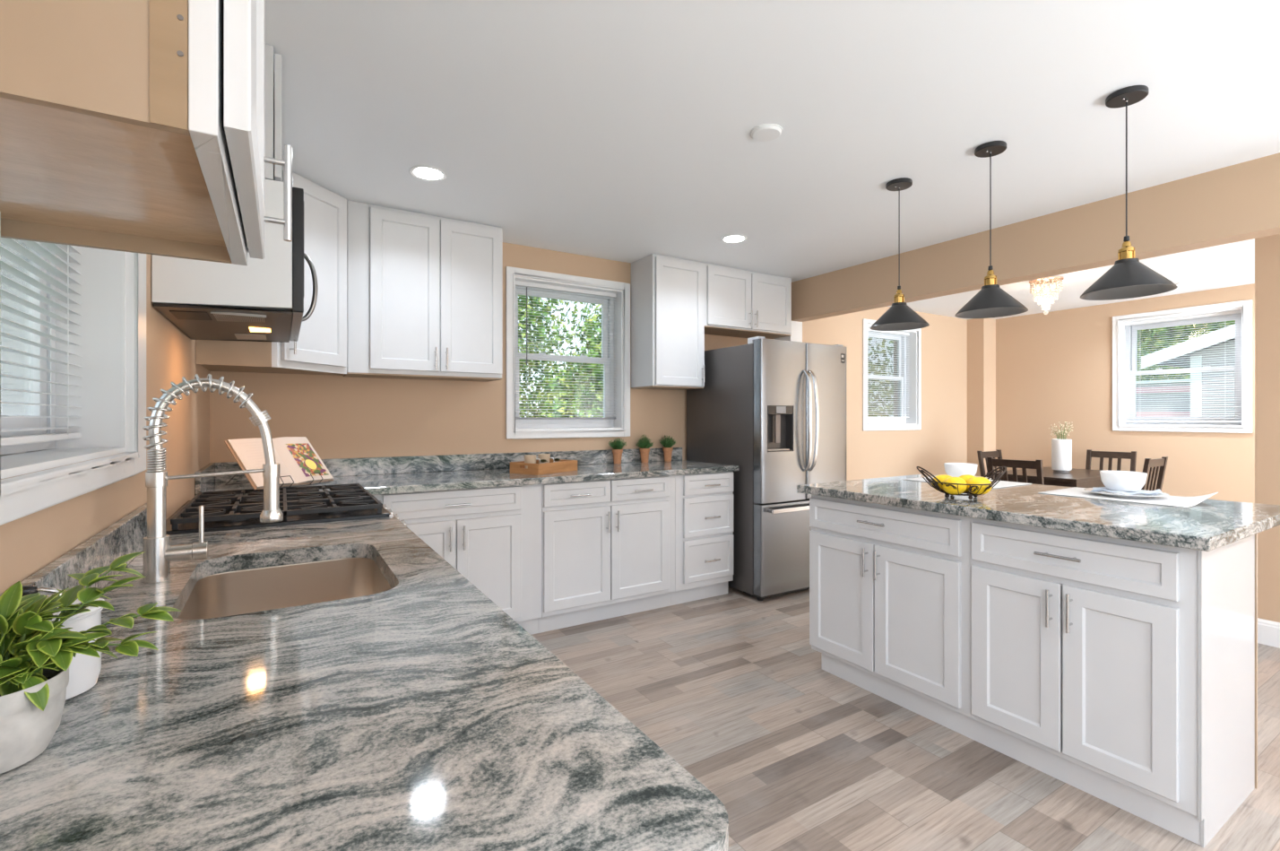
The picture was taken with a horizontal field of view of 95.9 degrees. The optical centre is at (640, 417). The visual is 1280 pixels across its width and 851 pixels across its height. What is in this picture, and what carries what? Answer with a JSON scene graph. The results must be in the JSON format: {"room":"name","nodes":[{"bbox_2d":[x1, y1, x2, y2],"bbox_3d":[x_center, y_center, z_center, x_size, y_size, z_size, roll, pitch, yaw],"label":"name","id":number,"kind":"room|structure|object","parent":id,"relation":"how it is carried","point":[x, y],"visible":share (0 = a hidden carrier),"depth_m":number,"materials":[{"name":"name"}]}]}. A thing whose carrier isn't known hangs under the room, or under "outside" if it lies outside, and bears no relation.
{"room":"kitchen","nodes":[
{"label":"kitchen","id":0,"kind":"room"},
{"bbox_2d":[0,253,209,594],"bbox_3d":[-0.694,0.040,0.246,0.280,2.420,6.350,0,0,-32],"label":"wall","id":1,"kind":"structure","parent":0,"point":[29,543],"depth_m":1.63,"materials":[{"name":"beige paint"}]},
{"bbox_2d":[0,211,146,525],"bbox_3d":[-1.119,-0.434,1.034,0.227,1.147,1.003,0,0,-32],"label":"window","id":2,"kind":"structure","parent":1,"relation":"in","point":[112,402],"depth_m":1.32,"materials":[{"name":"white paint"}]},
{"bbox_2d":[0,237,82,446],"bbox_3d":[-1.096,-0.446,0.998,0.029,0.985,0.776,0,0,-32],"label":"window blind","id":3,"kind":"object","parent":2,"relation":"attached to","point":[11,243],"visible":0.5,"depth_m":1.13,"materials":[{"name":"white plastic"}]},
{"bbox_2d":[0,502,147,596],"bbox_3d":[-0.914,0.285,0.888,0.020,0.102,1.763,0,0,-32],"label":"backsplash","id":4,"kind":"structure","parent":1,"relation":"attached to","point":[125,536],"depth_m":1.11,"materials":[{"name":"grey stone"}]},
{"bbox_2d":[0,0,292,265],"bbox_3d":[-0.567,-0.701,0.625,0.331,0.937,0.481,0,0,-32],"label":"upper cabinet","id":5,"kind":"object","parent":1,"relation":"attached to","point":[126,125],"visible":1,"depth_m":0.51,"materials":[{"name":"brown wood"}]},
{"bbox_2d":[194,462,215,495],"bbox_3d":[-2.072,0.285,2.756,0.020,0.102,0.628,0,0,-32],"label":"backsplash","id":6,"kind":"structure","parent":1,"relation":"attached to","point":[201,483],"depth_m":2.63,"materials":[{"name":"stone"}]},
{"bbox_2d":[195,166,347,375],"bbox_3d":[-1.823,-0.701,2.918,0.615,0.935,0.614,0,0,-32],"label":"upper cabinet","id":7,"kind":"object","parent":1,"relation":"attached to","point":[321,348],"visible":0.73,"depth_m":2.87,"materials":[{"name":"white paint"}]},
{"bbox_2d":[264,43,293,186],"bbox_3d":[-1.473,-0.959,2.107,0.352,0.418,0.835,0,0,-32],"label":"upper cabinet","id":8,"kind":"object","parent":1,"relation":"attached to","point":[272,76],"visible":0.2,"depth_m":1.81,"materials":[{"name":"white paint"}]},
{"bbox_2d":[151,178,318,342],"bbox_3d":[-1.435,-0.534,2.131,0.445,0.426,0.835,0,0,-32],"label":"microwave","id":9,"kind":"object","parent":8,"relation":"attached to","point":[262,299],"visible":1,"depth_m":1.81,"materials":[{"name":"white paint"}]},
{"bbox_2d":[209,242,774,482],"bbox_3d":[-0.715,0.040,4.134,4.342,2.420,0.280,0,0,-32],"label":"wall","id":10,"kind":"structure","parent":0,"point":[340,416],"depth_m":3.56,"materials":[{"name":"beige paint"}]},
{"bbox_2d":[343,199,502,381],"bbox_3d":[-1.269,-0.703,3.422,0.850,0.931,0.342,0,0,-32],"label":"upper cabinet","id":11,"kind":"object","parent":10,"relation":"attached to","point":[425,291],"visible":0.94,"depth_m":3.30,"materials":[{"name":"white paint"}]},
{"bbox_2d":[215,447,682,482],"bbox_3d":[-0.946,0.285,3.813,3.008,0.102,0.020,0,0,-32],"label":"backsplash","id":12,"kind":"structure","parent":10,"relation":"attached to","point":[443,462],"depth_m":3.64,"materials":[{"name":"stone"}]},
{"bbox_2d":[505,266,630,439],"bbox_3d":[-0.536,-0.435,4.184,0.960,1.155,0.224,0,0,-32],"label":"window","id":13,"kind":"structure","parent":10,"relation":"in","point":[618,364],"depth_m":4.21,"materials":[{"name":"white paint"}]},
{"bbox_2d":[515,280,616,419],"bbox_3d":[-0.531,-0.467,4.176,0.818,0.953,0.043,0,0,-32],"label":"window blind","id":14,"kind":"object","parent":13,"relation":"attached to","point":[517,282],"visible":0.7,"depth_m":4.16,"materials":[{"name":"white plastic"}]},
{"bbox_2d":[631,253,705,389],"bbox_3d":[0.219,-0.695,4.333,0.458,0.946,0.362,0,0,-32],"label":"upper cabinet","id":15,"kind":"object","parent":10,"relation":"attached to","point":[668,292],"visible":1,"depth_m":4.22,"materials":[{"name":"white paint"}]},
{"bbox_2d":[703,262,791,338],"bbox_3d":[0.807,-0.928,4.698,0.925,0.480,0.362,0,0,-32],"label":"upper cabinet","id":16,"kind":"object","parent":10,"relation":"attached to","point":[739,302],"visible":0.88,"depth_m":4.56,"materials":[{"name":"white paint"}]},
{"bbox_2d":[662,447,673,461],"bbox_3d":[0.214,0.282,4.463,0.080,0.108,0.080,0,0,-32],"label":"pot","id":17,"kind":"object","parent":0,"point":[667,451],"depth_m":4.44,"materials":[{"name":"ceramic"}]},
{"bbox_2d":[264,0,1279,319],"bbox_3d":[2.610,-1.245,2.319,8.080,0.150,6.950,0,0,-32],"label":"ceiling","id":18,"kind":"structure","parent":0,"point":[616,130],"depth_m":2.22,"materials":[{"name":"white paint"}]},
{"bbox_2d":[408,165,447,181],"bbox_3d":[-1.012,-1.166,2.761,0.172,0.006,0.172,0,0,-32],"label":"recessed light","id":19,"kind":"object","parent":18,"relation":"in","point":[428,173],"visible":1,"depth_m":2.76,"materials":[{"name":"white paint"}]},
{"bbox_2d":[720,234,747,242],"bbox_3d":[0.614,-1.166,3.768,0.172,0.006,0.172,0,0,-32],"label":"recessed light","id":20,"kind":"object","parent":18,"relation":"in","point":[730,238],"visible":1,"depth_m":3.77,"materials":[{"name":"white paint"}]},
{"bbox_2d":[750,123,782,141],"bbox_3d":[0.516,-1.162,2.362,0.132,0.016,0.132,0,0,-32],"label":"smoke detector","id":21,"kind":"object","parent":18,"relation":"attached to","point":[765,132],"visible":1,"depth_m":2.34,"materials":[{"name":"white plastic"}]},
{"bbox_2d":[870,177,929,330],"bbox_3d":[1.289,-0.811,2.870,0.270,0.718,0.270,0,0,-32],"label":"pendant light","id":22,"kind":"object","parent":18,"relation":"hanging from","point":[899,316],"visible":1,"depth_m":2.85,"materials":[{"name":"black metal"}]},
{"bbox_2d":[893,289,904,302],"bbox_3d":[1.289,-0.601,2.870,0.048,0.074,0.048,0,0,-32],"label":"socket","id":23,"kind":"object","parent":22,"relation":"attached to","point":[899,298],"depth_m":2.85,"materials":[{"name":"gold metal"}]},
{"bbox_2d":[954,140,1028,318],"bbox_3d":[1.514,-0.811,2.494,0.270,0.718,0.270,0,0,-32],"label":"pendant light","id":24,"kind":"object","parent":18,"relation":"hanging from","point":[991,300],"visible":1,"depth_m":2.48,"materials":[{"name":"black metal"}]},
{"bbox_2d":[984,269,996,285],"bbox_3d":[1.514,-0.601,2.494,0.048,0.074,0.048,0,0,-32],"label":"socket","id":25,"kind":"object","parent":24,"relation":"attached to","point":[990,279],"depth_m":2.48,"materials":[{"name":"gold metal"}]},
{"bbox_2d":[1029,276,1063,314],"bbox_3d":[3.420,-1.018,4.863,0.240,0.302,0.240,0,0,-32],"label":"chandelier","id":26,"kind":"object","parent":18,"relation":"hanging from","point":[1042,290],"visible":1,"depth_m":4.83,"materials":[{"name":"clear glass"}]},
{"bbox_2d":[1080,85,1177,300],"bbox_3d":[1.758,-0.811,2.086,0.270,0.718,0.270,0,0,-32],"label":"pendant light","id":27,"kind":"object","parent":18,"relation":"hanging from","point":[1128,278],"visible":1,"depth_m":2.07,"materials":[{"name":"black metal"}]},
{"bbox_2d":[1117,240,1135,259],"bbox_3d":[1.758,-0.601,2.086,0.048,0.074,0.048,0,0,-32],"label":"socket","id":28,"kind":"object","parent":27,"relation":"attached to","point":[1127,252],"depth_m":2.07,"materials":[{"name":"gold metal"}]},
{"bbox_2d":[1176,281,1201,285],"bbox_3d":[4.768,-1.166,5.025,0.172,0.006,0.172,0,0,-32],"label":"recessed light","id":29,"kind":"object","parent":18,"relation":"in","point":[1187,283],"visible":0.92,"depth_m":5.03,"materials":[{"name":"white paint"}]},
{"bbox_2d":[774,320,802,342],"bbox_3d":[1.314,0.204,5.116,0.143,2.092,0.190,0,0,-32],"label":"wall","id":30,"kind":"structure","parent":0,"point":[796,335],"depth_m":5.04,"materials":[{"name":"white paint"}]},
{"bbox_2d":[802,306,967,480],"bbox_3d":[2.578,0.040,6.223,3.458,2.420,0.280,0,0,-32],"label":"wall","id":31,"kind":"structure","parent":0,"point":[942,437],"depth_m":6.39,"materials":[{"name":"beige paint"}]},
{"bbox_2d":[862,318,921,431],"bbox_3d":[2.626,-0.437,6.192,0.980,1.140,0.224,0,0,-32],"label":"window","id":32,"kind":"structure","parent":31,"relation":"in","point":[912,367],"depth_m":6.33,"materials":[{"name":"white paint"}]},
{"bbox_2d":[867,328,909,417],"bbox_3d":[2.627,-0.469,6.189,0.838,0.938,0.029,0,0,-32],"label":"window blind","id":33,"kind":"object","parent":32,"relation":"attached to","point":[869,329],"visible":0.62,"depth_m":6.20,"materials":[{"name":"white plastic"}]},
{"bbox_2d":[531,585,1279,850],"bbox_3d":[2.610,1.280,2.319,7.520,0.060,6.390,0,0,-32],"label":"floor","id":34,"kind":"structure","parent":0,"point":[732,686],"depth_m":2.16,"materials":[{"name":"wood"}]},
{"bbox_2d":[166,483,406,535],"bbox_3d":[-1.288,0.761,2.143,0.702,0.937,0.756,0,0,-32],"label":"gas range","id":35,"kind":"object","parent":34,"relation":"on","point":[224,510],"visible":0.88,"depth_m":1.95,"materials":[{"name":"grey metal"}]},
{"bbox_2d":[224,469,329,491],"bbox_3d":[-1.579,0.225,2.510,0.300,0.138,0.322,0,0,21],"label":"book stand","id":36,"kind":"object","parent":35,"relation":"on","point":[240,470],"visible":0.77,"depth_m":2.47,"materials":[{"name":"black metal"}]},
{"bbox_2d":[224,436,334,490],"bbox_3d":[-1.545,0.187,2.497,0.191,0.202,0.368,0,0,21],"label":"cookbook","id":37,"kind":"object","parent":36,"relation":"on","point":[297,456],"visible":0.75,"depth_m":2.50,"materials":[{"name":"beige paper"}]},
{"bbox_2d":[285,442,328,476],"bbox_3d":[-1.494,0.187,2.591,0.135,0.143,0.117,0,0,21],"label":"photo","id":38,"kind":"object","parent":37,"relation":"attached to","point":[301,459],"depth_m":2.57,"materials":[{"name":"multicoloured paper"}]},
{"bbox_2d":[372,484,541,634],"bbox_3d":[-1.110,0.812,3.314,0.927,0.876,0.692,0,0,-32],"label":"base cabinet","id":39,"kind":"object","parent":34,"relation":"on","point":[491,536],"visible":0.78,"depth_m":3.15,"materials":[{"name":"white paint"}]},
{"bbox_2d":[538,475,674,632],"bbox_3d":[-0.318,0.812,3.805,0.935,0.876,0.692,0,0,-32],"label":"base cabinet","id":40,"kind":"object","parent":34,"relation":"on","point":[608,546],"visible":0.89,"depth_m":3.51,"materials":[{"name":"white paint"}]},
{"bbox_2d":[671,471,733,605],"bbox_3d":[0.290,0.812,4.183,0.495,0.876,0.692,0,0,-32],"label":"base cabinet","id":41,"kind":"object","parent":34,"relation":"on","point":[704,502],"visible":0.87,"depth_m":3.92,"materials":[{"name":"white paint"}]},
{"bbox_2d":[686,336,846,600],"bbox_3d":[0.983,0.348,4.444,0.875,1.803,0.923,0,0,-32],"label":"refrigerator","id":42,"kind":"object","parent":34,"relation":"on","point":[771,409],"visible":0.84,"depth_m":4.06,"materials":[{"name":"grey metal"}]},
{"bbox_2d":[977,449,1003,476],"bbox_3d":[3.641,0.787,5.627,0.400,0.925,0.485,0,0,-32],"label":"dining chair","id":43,"kind":"object","parent":34,"relation":"on","point":[998,454],"visible":0.19,"depth_m":5.75,"materials":[{"name":"brown wood"}]},
{"bbox_2d":[986,456,1044,484],"bbox_3d":[3.199,0.787,4.761,0.485,0.925,0.400,0,0,-32],"label":"dining chair","id":44,"kind":"object","parent":34,"relation":"on","point":[1037,464],"visible":0.16,"depth_m":4.62,"materials":[{"name":"brown wood"}]},
{"bbox_2d":[809,493,1257,847],"bbox_3d":[1.449,0.812,2.418,0.596,0.876,1.467,0,0,-32],"label":"kitchen island","id":45,"kind":"object","parent":34,"relation":"on","point":[1123,672],"visible":0.94,"depth_m":1.95,"materials":[{"name":"white paint"}]},
{"bbox_2d":[796,474,1279,551],"bbox_3d":[1.639,0.355,2.535,1.062,0.038,1.520,0,0,-32],"label":"island countertop","id":46,"kind":"structure","parent":45,"relation":"on","point":[1210,524],"depth_m":2.11,"materials":[{"name":"stone"}]},
{"bbox_2d":[916,466,1006,499],"bbox_3d":[1.355,0.270,2.435,0.328,0.133,0.252,0,0,-32],"label":"fruit bowl","id":47,"kind":"object","parent":46,"relation":"on","point":[933,481],"visible":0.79,"depth_m":2.40,"materials":[{"name":"brown metal"}]},
{"bbox_2d":[932,474,951,491],"bbox_3d":[1.303,0.280,2.475,0.102,0.073,0.073,0,0,11],"label":"lemon","id":48,"kind":"object","parent":47,"relation":"in","point":[942,477],"visible":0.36,"depth_m":2.46,"materials":[{"name":"yellow food"}]},
{"bbox_2d":[942,476,967,493],"bbox_3d":[1.305,0.281,2.395,0.102,0.073,0.073,0,0,-7],"label":"lemon","id":49,"kind":"object","parent":47,"relation":"in","point":[962,488],"visible":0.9,"depth_m":2.37,"materials":[{"name":"yellow food"}]},
{"bbox_2d":[959,474,975,491],"bbox_3d":[1.405,0.280,2.477,0.102,0.073,0.073,0,0,-6],"label":"lemon","id":50,"kind":"object","parent":47,"relation":"in","point":[965,477],"visible":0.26,"depth_m":2.46,"materials":[{"name":"yellow food"}]},
{"bbox_2d":[966,476,991,493],"bbox_3d":[1.407,0.281,2.397,0.102,0.073,0.073,0,0,9],"label":"lemon","id":51,"kind":"object","parent":47,"relation":"in","point":[974,480],"visible":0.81,"depth_m":2.37,"materials":[{"name":"yellow food"}]},
{"bbox_2d":[902,476,1032,488],"bbox_3d":[1.710,0.334,3.034,0.365,0.002,0.475,0,0,-32],"label":"placemat","id":52,"kind":"object","parent":46,"relation":"on","point":[1001,483],"visible":0.3,"depth_m":2.95,"materials":[{"name":"white fabric"}]},
{"bbox_3d":[1.696,0.323,3.052,0.278,0.018,0.278,0,0,-32],"label":"plate","id":53,"kind":"object","parent":52,"relation":"on","visible":0},
{"bbox_2d":[943,462,977,476],"bbox_3d":[1.696,0.281,3.052,0.156,0.076,0.156,0,0,-32],"label":"bowl","id":54,"kind":"object","parent":53,"relation":"on","point":[952,469],"visible":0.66,"depth_m":3.00,"materials":[{"name":"white ceramic"}]},
{"bbox_2d":[1037,486,1217,507],"bbox_3d":[2.064,0.318,2.463,0.365,0.034,0.500,0,0,-32],"label":"placemat","id":55,"kind":"object","parent":46,"relation":"on","point":[1075,491],"visible":0.82,"depth_m":2.37,"materials":[{"name":"white fabric"}]},
{"bbox_2d":[1083,487,1168,498],"bbox_3d":[2.065,0.323,2.458,0.278,0.018,0.278,0,0,-32],"label":"plate","id":56,"kind":"object","parent":55,"relation":"on","point":[1111,494],"visible":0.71,"depth_m":2.40,"materials":[{"name":"white ceramic"}]},
{"bbox_2d":[1090,486,1162,494],"bbox_3d":[2.053,0.307,2.439,0.227,0.020,0.174,0,0,44],"label":"napkin","id":57,"kind":"object","parent":56,"relation":"on","point":[1098,488],"visible":0.84,"depth_m":2.41,"materials":[{"name":"white fabric"}]},
{"bbox_2d":[1099,470,1147,491],"bbox_3d":[2.068,0.271,2.471,0.156,0.076,0.156,0,0,-32],"label":"bowl","id":58,"kind":"object","parent":57,"relation":"on","point":[1121,480],"visible":1,"depth_m":2.42,"materials":[{"name":"white ceramic"}]},
{"bbox_2d":[986,467,1105,487],"bbox_3d":[3.941,0.880,5.410,1.200,0.740,0.720,0,0,-32],"label":"dining table","id":59,"kind":"object","parent":34,"relation":"on","point":[1079,478],"visible":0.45,"depth_m":5.09,"materials":[{"name":"brown wood"}]},
{"bbox_2d":[1048,421,1073,472],"bbox_3d":[3.966,0.271,5.423,0.170,0.477,0.198,0,0,-6],"label":"vase","id":60,"kind":"object","parent":59,"relation":"on","point":[1061,448],"visible":1,"depth_m":5.37,"materials":[{"name":"white ceramic"}]},
{"bbox_2d":[1085,449,1136,471],"bbox_3d":[4.514,0.787,5.647,0.485,0.925,0.400,0,0,-32],"label":"dining chair","id":61,"kind":"object","parent":34,"relation":"on","point":[1132,455],"visible":0.14,"depth_m":5.75,"materials":[{"name":"brown wood"}]},
{"bbox_2d":[1141,456,1167,490],"bbox_3d":[4.120,0.787,4.930,0.400,0.925,0.485,0,0,-32],"label":"dining chair","id":62,"kind":"object","parent":34,"relation":"on","point":[1159,462],"visible":0.22,"depth_m":4.76,"materials":[{"name":"brown wood"}]},
{"bbox_3d":[-0.649,0.812,1.068,0.657,0.876,1.700,0,0,-32],"label":"base cabinet","id":63,"kind":"object","parent":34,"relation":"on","visible":0},
{"bbox_2d":[0,516,728,850],"bbox_3d":[-0.648,0.355,1.053,0.646,0.038,1.763,0,0,-32],"label":"countertop","id":64,"kind":"structure","parent":63,"relation":"on","point":[418,713],"depth_m":0.61,"materials":[{"name":"grey stone"}]},
{"bbox_2d":[22,585,104,700],"bbox_3d":[-0.719,0.267,0.698,0.109,0.138,0.109,0,0,-32],"label":"lidded pot","id":65,"kind":"object","parent":64,"relation":"on","point":[84,670],"visible":0.26,"depth_m":0.69,"materials":[{"name":"white ceramic"}]},
{"bbox_2d":[0,551,181,773],"bbox_3d":[-0.621,0.248,0.589,0.184,0.177,0.216,0,0,31],"label":"potted plant","id":66,"kind":"object","parent":64,"relation":"on","point":[36,653],"visible":1,"depth_m":0.58,"materials":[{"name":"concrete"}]},
{"bbox_2d":[142,373,283,583],"bbox_3d":[-0.914,0.121,1.245,0.244,0.431,0.045,0,0,-32],"label":"kitchen faucet","id":67,"kind":"object","parent":64,"relation":"on","point":[159,553],"visible":1,"depth_m":1.20,"materials":[{"name":"silver metal"}]},
{"bbox_2d":[177,557,391,619],"bbox_3d":[-0.754,0.464,1.253,0.382,0.177,0.537,0,0,-32],"label":"sink","id":68,"kind":"object","parent":64,"relation":"in","point":[258,589],"visible":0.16,"depth_m":1.46,"materials":[{"name":"silver metal"}]},
{"bbox_3d":[-1.765,0.812,2.816,0.602,0.876,0.847,0,0,-32],"label":"base cabinet","id":69,"kind":"object","parent":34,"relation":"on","visible":0},
{"bbox_2d":[190,459,739,500],"bbox_3d":[-0.724,0.355,3.452,3.046,0.038,0.867,0,0,-32],"label":"countertop","id":70,"kind":"structure","parent":69,"relation":"on","point":[392,483],"depth_m":3.30,"materials":[{"name":"stone"}]},
{"bbox_2d":[510,458,577,475],"bbox_3d":[-0.596,0.303,3.600,0.235,0.066,0.362,0,0,33],"label":"wooden tray","id":71,"kind":"object","parent":70,"relation":"on","point":[563,465],"visible":0.99,"depth_m":3.49,"materials":[{"name":"brown wood"}]},
{"bbox_2d":[524,454,541,467],"bbox_3d":[-0.665,0.279,3.562,0.098,0.096,0.074,0,0,-32],"label":"cup","id":72,"kind":"object","parent":71,"relation":"in","point":[528,458],"visible":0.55,"depth_m":3.53,"materials":[{"name":"beige ceramic"}]},
{"bbox_2d":[538,458,548,463],"bbox_3d":[-0.594,0.290,3.544,0.061,0.073,0.061,0,0,-9],"label":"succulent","id":73,"kind":"object","parent":71,"relation":"on","point":[542,461],"visible":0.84,"depth_m":3.54,"materials":[{"name":"green plant"}]},
{"bbox_2d":[537,453,554,463],"bbox_3d":[-0.598,0.279,3.667,0.098,0.096,0.074,0,0,-32],"label":"cup","id":74,"kind":"object","parent":71,"relation":"in","point":[547,456],"visible":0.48,"depth_m":3.63,"materials":[{"name":"beige ceramic"}]},
{"bbox_2d":[607,438,626,464],"bbox_3d":[-0.168,0.238,4.222,0.146,0.195,0.146,0,0,38],"label":"potted herb","id":75,"kind":"object","parent":70,"relation":"on","point":[617,445],"visible":1,"depth_m":4.20,"materials":[{"name":"ceramic"}]},
{"bbox_2d":[612,449,622,464],"bbox_3d":[-0.165,0.282,4.222,0.080,0.108,0.080,0,0,-32],"label":"pot","id":76,"kind":"object","parent":75,"relation":"on","point":[617,453],"depth_m":4.20,"materials":[{"name":"ceramic"}]},
{"bbox_2d":[634,434,654,462],"bbox_3d":[0.037,0.228,4.350,0.149,0.216,0.146,0,0,24],"label":"potted herb","id":77,"kind":"object","parent":70,"relation":"on","point":[644,445],"visible":1,"depth_m":4.33,"materials":[{"name":"ceramic"}]},
{"bbox_2d":[639,448,649,462],"bbox_3d":[0.036,0.282,4.353,0.080,0.108,0.080,0,0,-32],"label":"pot","id":78,"kind":"object","parent":77,"relation":"on","point":[644,452],"depth_m":4.33,"materials":[{"name":"ceramic"}]},
{"bbox_2d":[659,434,675,461],"bbox_3d":[0.216,0.233,4.463,0.156,0.206,0.151,0,0,-32],"label":"potted herb","id":79,"kind":"object","parent":70,"relation":"on","point":[668,443],"visible":1,"depth_m":4.44,"materials":[{"name":"ceramic"}]},
{"bbox_2d":[967,318,995,476],"bbox_3d":[4.058,0.040,6.862,0.270,2.420,0.195,0,0,-32],"label":"wall","id":80,"kind":"structure","parent":0,"point":[981,332],"depth_m":6.78,"materials":[{"name":"beige paint"}]},
{"bbox_2d":[791,152,1279,321],"bbox_3d":[2.938,-1.006,2.499,0.143,0.328,6.350,0,0,-32],"label":"beam","id":81,"kind":"structure","parent":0,"point":[1241,202],"depth_m":3.20,"materials":[{"name":"beige paint"}]},
{"bbox_2d":[995,283,1254,502],"bbox_3d":[5.850,0.040,4.494,0.280,2.420,6.670,0,0,-32],"label":"wall","id":82,"kind":"structure","parent":0,"point":[1055,367],"depth_m":6.05,"materials":[{"name":"beige paint"}]},
{"bbox_2d":[1112,299,1252,432],"bbox_3d":[5.159,-0.450,5.509,0.224,1.165,0.995,0,0,-32],"label":"window","id":83,"kind":"structure","parent":82,"relation":"in","point":[1119,333],"depth_m":5.49,"materials":[{"name":"white paint"}]},
{"bbox_2d":[1124,310,1241,422],"bbox_3d":[5.151,-0.462,5.504,0.043,1.003,0.853,0,0,-32],"label":"window blind","id":84,"kind":"object","parent":83,"relation":"attached to","point":[1130,324],"visible":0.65,"depth_m":5.48,"materials":[{"name":"white plastic"}]},
{"bbox_2d":[1254,233,1279,622],"bbox_3d":[4.426,0.040,1.762,0.140,2.420,3.530,0,0,-32],"label":"wall partition","id":85,"kind":"structure","parent":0,"point":[1267,248],"depth_m":3.18,"materials":[{"name":"beige paint"}]},
{"bbox_2d":[1257,617,1279,648],"bbox_3d":[4.359,1.183,1.721,0.016,0.135,3.530,0,0,-32],"label":"baseboard","id":86,"kind":"structure","parent":85,"relation":"attached to","point":[1268,631],"depth_m":3.17,"materials":[{"name":"white paint"}]},
{"label":"outside","id":87,"kind":"structure","parent":0,"visible":0},
{"bbox_3d":[8.794,1.975,14.280,90.000,0.050,75.000,0,0,-32],"label":"floor","id":88,"kind":"structure","parent":87,"visible":0},
{"bbox_2d":[518,294,595,416],"bbox_3d":[-4.499,-1.855,15.290,7.430,7.626,6.357,0,0,-27],"label":"tree","id":89,"kind":"object","parent":88,"relation":"on","point":[542,327],"visible":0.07,"depth_m":15.36,"materials":[{"name":"green plant"}]},
{"bbox_2d":[526,304,603,416],"bbox_3d":[-0.298,-0.209,11.655,4.039,4.317,3.210,0,0,-32],"label":"tree","id":90,"kind":"object","parent":88,"relation":"on","point":[596,405],"visible":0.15,"depth_m":11.07,"materials":[{"name":"green plant"}]},
{"bbox_2d":[1135,327,1184,380],"bbox_3d":[24.673,-3.581,26.128,9.254,11.092,7.676,0,0,-28],"label":"tree","id":91,"kind":"object","parent":88,"relation":"on","point":[1139,345],"visible":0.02,"depth_m":24.86,"materials":[{"name":"green plant"}]},
{"bbox_2d":[1135,378,1190,416],"bbox_3d":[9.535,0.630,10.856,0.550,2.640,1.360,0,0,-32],"label":"carport","id":92,"kind":"object","parent":88,"relation":"on","point":[1165,381],"visible":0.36,"depth_m":10.47,"materials":[{"name":"white"}]},
{"bbox_2d":[1137,320,1235,380],"bbox_3d":[18.333,-2.586,17.830,6.677,9.073,4.980,0,0,-29],"label":"tree","id":93,"kind":"object","parent":88,"relation":"on","point":[1144,333],"visible":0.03,"depth_m":17.71,"materials":[{"name":"green plant"}]},
{"bbox_2d":[1141,323,1235,416],"bbox_3d":[13.716,-0.831,9.143,6.650,5.563,7.080,0,0,-32],"label":"house","id":94,"kind":"structure","parent":88,"relation":"on","point":[1156,353],"depth_m":9.87,"materials":[{"name":"white"}]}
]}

